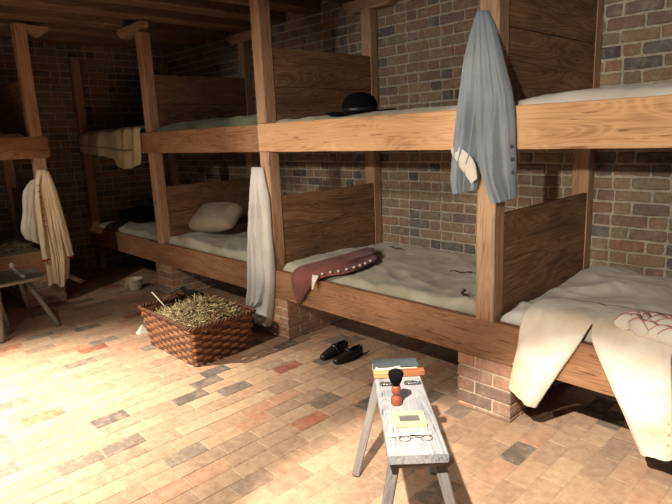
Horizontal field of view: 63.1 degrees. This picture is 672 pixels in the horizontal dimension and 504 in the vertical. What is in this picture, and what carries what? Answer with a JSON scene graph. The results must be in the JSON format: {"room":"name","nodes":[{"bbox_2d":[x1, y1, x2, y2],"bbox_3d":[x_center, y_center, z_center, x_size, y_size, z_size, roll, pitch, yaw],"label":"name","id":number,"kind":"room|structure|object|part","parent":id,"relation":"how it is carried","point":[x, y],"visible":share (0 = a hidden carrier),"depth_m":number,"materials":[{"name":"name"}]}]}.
{"room":"dormitory","nodes":[
{"label":"dormitory","id":0,"kind":"room"},
{"bbox_2d":[0,38,170,271],"bbox_3d":[-4.922,-0.826,5.250,7.270,2.950,0.074,-14,17,-42],"label":"wall","id":1,"kind":"structure","parent":0,"point":[110,77],"depth_m":6.87,"materials":[{"name":"brick"}]},
{"bbox_2d":[0,258,671,503],"bbox_3d":[-1.744,1.202,2.450,7.600,0.100,8.889,-14,17,-42],"label":"floor","id":2,"kind":"structure","parent":0,"point":[92,411],"depth_m":3.02,"materials":[{"name":"brick"}]},
{"bbox_2d":[0,269,60,342],"bbox_3d":[-2.952,0.475,4.770,0.819,0.459,0.736,-14,17,-42],"label":"stool","id":3,"kind":"object","parent":2,"relation":"on","point":[7,278],"visible":0.99,"depth_m":4.86,"materials":[{"name":"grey wood"}]},
{"bbox_3d":[-2.802,0.525,4.566,0.042,0.430,0.241,-8,13,-23],"label":"leg","id":4,"kind":"part","parent":3,"relation":"part of","materials":[{"name":"brown wood"}]},
{"bbox_3d":[-2.987,0.468,4.870,0.171,0.425,0.042,3,13,25],"label":"leg","id":5,"kind":"part","parent":3,"relation":"part of","materials":[{"name":"brown wood"}]},
{"bbox_2d":[9,263,25,278],"bbox_3d":[-2.891,0.165,4.959,0.044,0.062,0.526,-12,16,-38],"label":"pipe","id":6,"kind":"object","parent":3,"relation":"on","point":[11,265],"visible":1,"depth_m":4.98,"materials":[{"name":"white ceramic"}]},
{"bbox_3d":[-2.871,0.183,4.940,0.034,0.032,0.467,-12,16,-39],"label":"stem","id":7,"kind":"part","parent":6,"relation":"part of","materials":[{"name":"white ceramic"}]},
{"bbox_3d":[-3.017,0.262,4.771,0.800,0.036,0.530,-14,17,-42],"label":"seat","id":8,"kind":"part","parent":3,"relation":"part of","materials":[{"name":"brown wood"}]},
{"bbox_3d":[-2.942,0.402,5.165,0.042,0.427,0.197,-4,12,-8],"label":"leg","id":9,"kind":"part","parent":3,"relation":"part of","materials":[{"name":"brown wood"}]},
{"bbox_3d":[-2.616,0.451,4.877,0.307,0.434,0.042,0,12,12],"label":"leg","id":10,"kind":"part","parent":3,"relation":"part of","materials":[{"name":"brown wood"}]},
{"bbox_2d":[2,273,66,307],"bbox_3d":[-3.347,0.295,5.977,0.338,0.325,1.263,-14,17,-42],"label":"brick pier","id":11,"kind":"object","parent":2,"relation":"on","point":[54,293],"visible":0.37,"depth_m":5.55,"materials":[{"name":"brown brick"}]},
{"bbox_2d":[0,23,49,272],"bbox_3d":[-3.992,-0.884,5.170,2.320,2.370,1.306,-14,17,-42],"label":"frame","id":12,"kind":"object","parent":11,"relation":"on","point":[19,113],"visible":0.66,"depth_m":5.31,"materials":[{"name":"brown wood"}]},
{"bbox_2d":[0,133,23,137],"bbox_3d":[-4.028,-1.050,5.137,1.720,0.091,1.235,-14,17,-42],"label":"sheet","id":13,"kind":"object","parent":12,"relation":"on","point":[3,134],"visible":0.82,"depth_m":5.21,"materials":[{"name":"fabric"}]},
{"bbox_3d":[-3.726,-1.064,6.191,0.110,2.260,0.097,-14,17,-42],"label":"post","id":14,"kind":"part","parent":12,"relation":"part of","materials":[{"name":"brown wood"}]},
{"bbox_2d":[0,234,37,256],"bbox_3d":[-3.992,0.023,5.362,1.700,0.150,1.230,-14,17,-42],"label":"bed","id":15,"kind":"object","parent":12,"relation":"on","point":[8,247],"visible":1,"depth_m":5.52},
{"bbox_3d":[-3.575,0.256,4.889,2.140,0.225,0.048,-14,17,-42],"label":"rail","id":16,"kind":"part","parent":12,"relation":"part of","materials":[{"name":"brown wood"}]},
{"bbox_3d":[-3.613,-0.845,4.662,2.165,0.210,0.048,-14,17,-42],"label":"rail","id":17,"kind":"part","parent":12,"relation":"part of","materials":[{"name":"brown wood"}]},
{"bbox_3d":[-2.923,-0.973,5.357,0.110,2.365,0.106,-14,17,-42],"label":"post","id":18,"kind":"part","parent":12,"relation":"part of","materials":[{"name":"brown wood"}]},
{"bbox_2d":[21,179,39,244],"bbox_3d":[-2.967,-0.381,5.318,0.215,0.650,0.044,-14,17,-42],"label":"shirt","id":19,"kind":"object","parent":12,"relation":"hanging from","point":[29,230],"visible":1,"depth_m":5.30,"materials":[{"name":"white fabric"}]},
{"bbox_2d":[35,170,73,285],"bbox_3d":[-2.812,-0.231,5.459,0.113,1.179,0.310,7,15,37],"label":"coat","id":20,"kind":"object","parent":12,"relation":"hanging from","point":[53,233],"visible":1,"depth_m":5.43,"materials":[{"name":"beige fabric"}]},
{"bbox_2d":[124,276,143,290],"bbox_3d":[-2.198,0.349,5.969,0.207,0.124,0.207,-6,13,-15],"label":"pot","id":21,"kind":"object","parent":2,"relation":"on","point":[134,283],"visible":1,"depth_m":5.92,"materials":[{"name":"beige ceramic"}]},
{"bbox_2d":[136,325,147,334],"bbox_3d":[-1.636,0.644,4.607,0.080,0.075,0.065,-14,17,-42],"label":"paper cone","id":22,"kind":"object","parent":2,"relation":"on","point":[141,330],"visible":0.9,"depth_m":4.59,"materials":[{"name":"white paper"}]},
{"bbox_2d":[156,262,227,295],"bbox_3d":[-1.346,0.178,6.129,1.243,0.325,0.338,-14,17,-42],"label":"brick pier","id":23,"kind":"object","parent":2,"relation":"on","point":[169,278],"visible":0.33,"depth_m":5.73,"materials":[{"name":"brown brick"}]},
{"bbox_2d":[138,290,255,365],"bbox_3d":[-1.074,0.554,4.229,0.586,0.358,0.865,-14,17,-42],"label":"basket","id":24,"kind":"object","parent":2,"relation":"on","point":[199,349],"visible":0.89,"depth_m":4.00,"materials":[{"name":"wicker"}]},
{"bbox_3d":[-1.336,0.367,4.460,0.166,0.068,0.064,-14,17,-42],"label":"handle","id":25,"kind":"part","parent":24,"relation":"part of","materials":[{"name":"wicker"}]},
{"bbox_2d":[146,292,248,334],"bbox_3d":[-1.078,0.449,4.200,0.583,0.256,0.837,-14,17,-42],"label":"straw","id":26,"kind":"object","parent":24,"relation":"in","point":[200,311],"visible":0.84,"depth_m":4.07,"materials":[{"name":"yellow plant"}]},
{"bbox_2d":[169,286,207,299],"bbox_3d":[-1.177,0.322,4.426,0.314,0.138,0.180,4,14,27],"label":"pan","id":27,"kind":"object","parent":26,"relation":"on","point":[187,291],"visible":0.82,"depth_m":4.33,"materials":[{"name":"metal"}]},
{"bbox_3d":[-0.824,0.458,3.937,0.166,0.068,0.064,-14,17,-42],"label":"handle","id":28,"kind":"part","parent":24,"relation":"part of","materials":[{"name":"wicker"}]},
{"bbox_2d":[263,297,347,339],"bbox_3d":[-0.045,0.408,4.801,1.243,0.325,0.338,-14,17,-42],"label":"brick pier","id":29,"kind":"object","parent":2,"relation":"on","point":[291,320],"visible":0.3,"depth_m":4.37,"materials":[{"name":"brown brick"}]},
{"bbox_2d":[320,340,347,359],"bbox_3d":[-0.018,0.708,3.983,0.092,0.076,0.273,9,17,42],"label":"shoe","id":30,"kind":"object","parent":2,"relation":"on","point":[335,349],"visible":0.96,"depth_m":3.96,"materials":[{"name":"black leather"}]},
{"bbox_2d":[333,344,362,363],"bbox_3d":[0.087,0.724,3.890,0.273,0.076,0.092,-13,16,-41],"label":"shoe","id":31,"kind":"object","parent":2,"relation":"on","point":[350,354],"visible":1,"depth_m":3.86,"materials":[{"name":"black leather"}]},
{"bbox_2d":[67,0,671,396],"bbox_3d":[0.010,-0.733,4.459,1.262,2.688,7.918,-14,17,-42],"label":"frame","id":32,"kind":"object","parent":2,"relation":"on","point":[550,47],"visible":0.66,"depth_m":3.65,"materials":[{"name":"brown wood"}]},
{"bbox_3d":[-3.102,-1.061,6.837,0.107,2.588,0.110,-14,17,-42],"label":"post","id":33,"kind":"part","parent":32,"relation":"part of","materials":[{"name":"brown wood"}]},
{"bbox_3d":[-2.556,-1.214,6.173,0.048,0.200,1.806,-14,17,-42],"label":"rail","id":34,"kind":"part","parent":32,"relation":"part of","materials":[{"name":"brown wood"}]},
{"bbox_2d":[78,126,144,168],"bbox_3d":[-2.457,-1.188,6.225,0.432,0.434,1.743,-14,17,-42],"label":"blanket","id":35,"kind":"object","parent":32,"relation":"hanging from","point":[122,145],"visible":0.96,"depth_m":5.83,"materials":[{"name":"beige fabric"}]},
{"bbox_2d":[98,218,157,240],"bbox_3d":[-2.003,-0.340,6.722,1.175,0.081,1.745,-14,17,-42],"label":"sheet","id":36,"kind":"object","parent":32,"relation":"on","point":[147,229],"visible":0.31,"depth_m":6.50,"materials":[{"name":"fabric"}]},
{"bbox_2d":[119,205,154,221],"bbox_3d":[-2.431,-0.486,6.813,0.557,0.185,0.352,8,16,40],"label":"bundle","id":37,"kind":"object","parent":36,"relation":"on","point":[140,213],"visible":0.88,"depth_m":6.65,"materials":[{"name":"black fabric"}]},
{"bbox_3d":[-1.808,-0.991,5.475,0.106,2.260,0.111,-14,17,-42],"label":"post","id":38,"kind":"part","parent":32,"relation":"part of","materials":[{"name":"brown wood"}]},
{"bbox_3d":[-2.269,-1.265,7.617,0.096,2.588,0.110,-14,17,-42],"label":"post","id":39,"kind":"part","parent":32,"relation":"part of","materials":[{"name":"brown wood"}]},
{"bbox_3d":[-1.802,0.010,5.685,0.048,0.226,3.846,-14,17,-42],"label":"rail","id":40,"kind":"part","parent":32,"relation":"part of","materials":[{"name":"brown wood"}]},
{"bbox_3d":[-1.250,-0.982,4.838,0.048,0.208,1.954,-14,17,-42],"label":"rail","id":41,"kind":"part","parent":32,"relation":"part of","materials":[{"name":"brown wood"}]},
{"bbox_2d":[157,114,257,130],"bbox_3d":[-0.749,-1.212,5.157,1.175,0.126,1.740,-14,17,-42],"label":"blanket","id":42,"kind":"object","parent":32,"relation":"on","point":[252,119],"visible":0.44,"depth_m":4.68,"materials":[{"name":"grey fabric"}]},
{"bbox_2d":[169,224,247,261],"bbox_3d":[-0.704,-0.130,5.390,1.175,0.122,1.740,-14,17,-42],"label":"sheet","id":43,"kind":"object","parent":32,"relation":"on","point":[232,243],"visible":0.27,"depth_m":5.30,"materials":[{"name":"fabric"}]},
{"bbox_2d":[190,202,242,232],"bbox_3d":[-1.225,-0.353,5.559,0.632,0.318,0.318,7,15,37],"label":"pillow","id":44,"kind":"object","parent":43,"relation":"on","point":[210,217],"visible":1,"depth_m":5.41,"materials":[{"name":"beige fabric"}]},
{"bbox_3d":[-0.975,-1.194,6.255,0.098,2.260,0.110,-14,17,-42],"label":"post","id":45,"kind":"part","parent":32,"relation":"part of","materials":[{"name":"brown wood"}]},
{"bbox_2d":[246,167,274,326],"bbox_3d":[-0.635,-0.027,4.318,0.107,1.276,0.371,-14,17,-42],"label":"shirt","id":46,"kind":"object","parent":32,"relation":"hanging from","point":[260,247],"visible":1,"depth_m":4.25,"materials":[{"name":"white fabric"}]},
{"bbox_3d":[-0.507,-0.761,4.147,0.106,2.260,0.111,-14,17,-42],"label":"post","id":47,"kind":"part","parent":32,"relation":"part of","materials":[{"name":"brown wood"}]},
{"bbox_2d":[277,105,456,122],"bbox_3d":[0.559,-0.952,3.829,1.175,0.069,1.755,-14,17,-42],"label":"sheet","id":48,"kind":"object","parent":32,"relation":"on","point":[449,107],"visible":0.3,"depth_m":3.34,"materials":[{"name":"fabric"}]},
{"bbox_2d":[325,92,395,115],"bbox_3d":[0.156,-0.973,3.603,0.486,0.148,0.404,4,14,29],"label":"hat","id":49,"kind":"object","parent":48,"relation":"on","point":[360,102],"visible":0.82,"depth_m":3.52,"materials":[{"name":"black fabric"}]},
{"bbox_3d":[0.156,-0.980,3.602,0.219,0.134,0.219,4,14,29],"label":"crown","id":50,"kind":"part","parent":49,"relation":"part of","materials":[{"name":"black fabric"}]},
{"bbox_3d":[0.326,-0.964,4.927,0.098,2.260,0.111,-14,17,-42],"label":"post","id":51,"kind":"part","parent":32,"relation":"part of","materials":[{"name":"brown wood"}]},
{"bbox_2d":[283,243,476,314],"bbox_3d":[0.604,0.109,4.057,1.175,0.106,1.755,-14,17,-42],"label":"mattress","id":52,"kind":"object","parent":32,"relation":"on","point":[422,274],"visible":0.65,"depth_m":3.79,"materials":[{"name":"fabric"}]},
{"bbox_2d":[291,247,378,304],"bbox_3d":[0.122,0.186,4.138,0.808,0.341,0.480,-11,15,-36],"label":"waistcoat","id":53,"kind":"object","parent":52,"relation":"on","point":[303,277],"visible":1,"depth_m":3.99,"materials":[{"name":"red fabric"}]},
{"bbox_3d":[0.889,0.486,2.938,0.048,0.225,3.900,-14,17,-42],"label":"rail","id":54,"kind":"part","parent":32,"relation":"part of","materials":[{"name":"brown wood"}]},
{"bbox_3d":[0.813,-0.617,2.731,0.047,0.210,3.984,-14,17,-42],"label":"rail","id":55,"kind":"part","parent":32,"relation":"part of","materials":[{"name":"brown wood"}]},
{"bbox_2d":[450,10,516,203],"bbox_3d":[0.712,-0.704,2.691,0.124,0.928,0.361,-14,17,-42],"label":"coat","id":56,"kind":"object","parent":32,"relation":"hanging from","point":[484,143],"visible":1,"depth_m":2.65,"materials":[{"name":"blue fabric"}]},
{"bbox_3d":[0.801,-0.529,2.811,0.107,2.260,0.110,-14,17,-42],"label":"post","id":57,"kind":"part","parent":32,"relation":"part of","materials":[{"name":"brown wood"}]},
{"bbox_2d":[499,265,671,342],"bbox_3d":[1.904,0.316,2.724,1.175,0.153,1.748,-14,17,-42],"label":"mattress","id":58,"kind":"object","parent":32,"relation":"on","point":[603,284],"visible":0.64,"depth_m":3.11,"materials":[{"name":"beige fabric"}]},
{"bbox_3d":[1.634,-0.732,3.591,0.097,2.260,0.110,-14,17,-42],"label":"post","id":59,"kind":"part","parent":32,"relation":"part of","materials":[{"name":"brown wood"}]},
{"bbox_2d":[509,298,671,460],"bbox_3d":[1.294,0.542,2.660,0.405,0.651,0.827,-14,17,-42],"label":"breeches","id":60,"kind":"object","parent":32,"relation":"hanging from","point":[638,370],"depth_m":2.47,"materials":[{"name":"beige fabric"}]},
{"bbox_3d":[1.158,0.523,2.827,0.371,0.526,0.399,-14,17,-42],"label":"leg","id":61,"kind":"part","parent":60,"relation":"part of","materials":[{"name":"beige fabric"}]},
{"bbox_3d":[1.397,0.592,2.572,0.358,0.583,0.450,-14,17,-42],"label":"leg","id":62,"kind":"part","parent":60,"relation":"part of","materials":[{"name":"beige fabric"}]},
{"bbox_3d":[1.381,0.320,2.357,0.200,0.097,0.331,-14,17,-42],"label":"ruffled cap","id":63,"kind":"part","parent":60,"relation":"part of","materials":[{"name":"beige fabric"}]},
{"bbox_2d":[514,83,671,104],"bbox_3d":[1.860,-0.735,2.498,1.175,0.095,1.748,-14,17,-42],"label":"sheet","id":64,"kind":"object","parent":32,"relation":"on","point":[623,91],"visible":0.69,"depth_m":2.40,"materials":[{"name":"white fabric"}]},
{"bbox_2d":[352,364,455,503],"bbox_3d":[0.276,0.861,2.330,0.415,0.457,0.872,-2,12,0],"label":"bench","id":65,"kind":"object","parent":2,"relation":"on","point":[433,454],"visible":0.85,"depth_m":2.07,"materials":[{"name":"grey wood"}]},
{"bbox_3d":[0.154,0.819,2.607,0.048,0.433,0.265,6,15,36],"label":"leg","id":66,"kind":"part","parent":65,"relation":"part of","materials":[{"name":"grey wood"}]},
{"bbox_2d":[379,381,391,385],"bbox_3d":[0.234,0.592,2.467,0.079,0.010,0.035,-2,12,0],"label":"buckle","id":67,"kind":"object","parent":65,"relation":"on","point":[387,382],"visible":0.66,"depth_m":2.47,"materials":[{"name":"metal"}]},
{"bbox_3d":[0.180,0.952,1.983,0.048,0.427,0.194,7,15,37],"label":"leg","id":68,"kind":"part","parent":65,"relation":"part of","materials":[{"name":"grey wood"}]},
{"bbox_2d":[388,368,403,405],"bbox_3d":[0.250,0.559,2.277,0.068,0.159,0.067,-2,12,0],"label":"brush","id":69,"kind":"object","parent":65,"relation":"on","point":[395,375],"visible":1,"depth_m":2.26,"materials":[{"name":"brown wood"}]},
{"bbox_3d":[0.251,0.595,2.284,0.046,0.087,0.046,-2,12,0],"label":"handle","id":70,"kind":"part","parent":69,"relation":"part of","materials":[{"name":"brown wood"}]},
{"bbox_2d":[373,367,424,378],"bbox_3d":[0.293,0.563,2.554,0.235,0.028,0.042,-3,12,-3],"label":"book","id":71,"kind":"object","parent":65,"relation":"on","point":[420,371],"visible":0.66,"depth_m":2.54,"materials":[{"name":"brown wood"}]},
{"bbox_2d":[375,366,399,370],"bbox_3d":[0.242,0.541,2.552,0.115,0.014,0.020,-3,12,-4],"label":"razor","id":72,"kind":"object","parent":71,"relation":"on","point":[385,367],"visible":0.9,"depth_m":2.54,"materials":[{"name":"metal"}]},
{"bbox_2d":[373,358,417,369],"bbox_3d":[0.284,0.545,2.632,0.210,0.032,0.085,-2,12,0],"label":"book","id":73,"kind":"object","parent":71,"relation":"on","point":[404,363],"visible":0.69,"depth_m":2.62,"materials":[{"name":"blue paper"}]},
{"bbox_3d":[0.345,0.561,2.557,0.130,0.026,0.038,-3,12,-3],"label":"case lid","id":74,"kind":"part","parent":71,"relation":"part of","materials":[{"name":"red wood"}]},
{"bbox_2d":[392,411,426,427],"bbox_3d":[0.289,0.657,2.155,0.124,0.014,0.100,-2,12,0],"label":"book","id":75,"kind":"object","parent":65,"relation":"on","point":[404,418],"visible":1,"depth_m":2.14,"materials":[{"name":"yellow paper"}]},
{"bbox_3d":[0.289,0.655,2.154,0.080,0.001,0.054,-2,12,0],"label":"glass","id":76,"kind":"part","parent":75,"relation":"part of","materials":[{"name":"mirror"}]},
{"bbox_2d":[388,432,431,436],"bbox_3d":[0.277,0.684,2.053,0.162,0.005,0.018,-3,12,-2],"label":"comb","id":77,"kind":"object","parent":65,"relation":"on","point":[419,433],"visible":1,"depth_m":2.05,"materials":[{"name":"white plastic"}]},
{"bbox_2d":[404,380,420,384],"bbox_3d":[0.344,0.588,2.467,0.079,0.010,0.035,-2,12,0],"label":"buckle","id":78,"kind":"object","parent":65,"relation":"on","point":[412,381],"visible":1,"depth_m":2.47,"materials":[{"name":"metal"}]},
{"bbox_2d":[398,435,432,441],"bbox_3d":[0.295,0.688,2.027,0.124,0.005,0.040,-2,12,0],"label":"spectacles","id":79,"kind":"object","parent":65,"relation":"on","point":[407,435],"visible":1,"depth_m":2.03,"materials":[{"name":"metal"}]},
{"bbox_3d":[0.406,0.809,2.605,0.048,0.430,0.236,-7,13,-20],"label":"leg","id":80,"kind":"part","parent":65,"relation":"part of","materials":[{"name":"grey wood"}]},
{"bbox_3d":[0.422,0.942,1.982,0.048,0.427,0.194,-12,15,-37],"label":"leg","id":81,"kind":"part","parent":65,"relation":"part of","materials":[{"name":"grey wood"}]},
{"bbox_2d":[457,351,562,422],"bbox_3d":[1.263,0.640,3.466,1.243,0.325,0.338,-14,17,-42],"label":"brick pier","id":82,"kind":"object","parent":2,"relation":"on","point":[483,384],"visible":0.24,"depth_m":3.04,"materials":[{"name":"brown brick"}]},
{"bbox_2d":[162,0,671,276],"bbox_3d":[0.796,-0.921,4.563,0.074,2.950,8.880,-14,17,-42],"label":"wall","id":83,"kind":"structure","parent":0,"point":[422,44],"depth_m":4.42,"materials":[{"name":"brick"}]},
{"bbox_2d":[0,29,182,51],"bbox_3d":[-3.911,-2.233,5.282,5.261,0.208,0.208,-14,17,-42],"label":"beam","id":84,"kind":"structure","parent":83,"relation":"attached to","point":[4,34],"depth_m":6.26,"materials":[{"name":"brown wood"}]},
{"bbox_2d":[0,18,204,45],"bbox_3d":[-3.551,-2.168,4.912,5.264,0.208,0.206,-14,17,-42],"label":"beam","id":85,"kind":"structure","parent":83,"relation":"attached to","point":[53,28],"depth_m":5.77,"materials":[{"name":"brown wood"}]},
{"bbox_2d":[0,5,228,39],"bbox_3d":[-3.190,-2.105,4.544,5.266,0.208,0.208,-14,17,-42],"label":"beam","id":86,"kind":"structure","parent":83,"relation":"attached to","point":[7,12],"depth_m":5.29,"materials":[{"name":"brown wood"}]},
{"bbox_2d":[0,0,250,31],"bbox_3d":[-2.828,-2.041,4.176,5.262,0.208,0.208,-14,17,-42],"label":"beam","id":87,"kind":"structure","parent":83,"relation":"attached to","point":[85,7],"depth_m":5.00,"materials":[{"name":"brown wood"}]},
{"bbox_2d":[91,0,285,23],"bbox_3d":[-2.467,-1.977,3.807,5.264,0.209,0.209,-14,17,-42],"label":"beam","id":88,"kind":"structure","parent":83,"relation":"attached to","point":[199,7],"depth_m":4.92,"materials":[{"name":"brown wood"}]},
{"bbox_2d":[208,0,319,14],"bbox_3d":[-2.106,-1.913,3.438,5.259,0.209,0.207,-14,17,-42],"label":"beam","id":89,"kind":"structure","parent":83,"relation":"attached to","point":[304,7],"depth_m":4.97,"materials":[{"name":"brown wood"}]},
{"bbox_2d":[321,0,353,3],"bbox_3d":[-1.745,-1.849,3.070,5.264,0.207,0.207,-14,17,-42],"label":"beam","id":90,"kind":"structure","parent":83,"relation":"attached to","point":[334,1],"depth_m":4.78,"materials":[{"name":"brown wood"}]}
]}

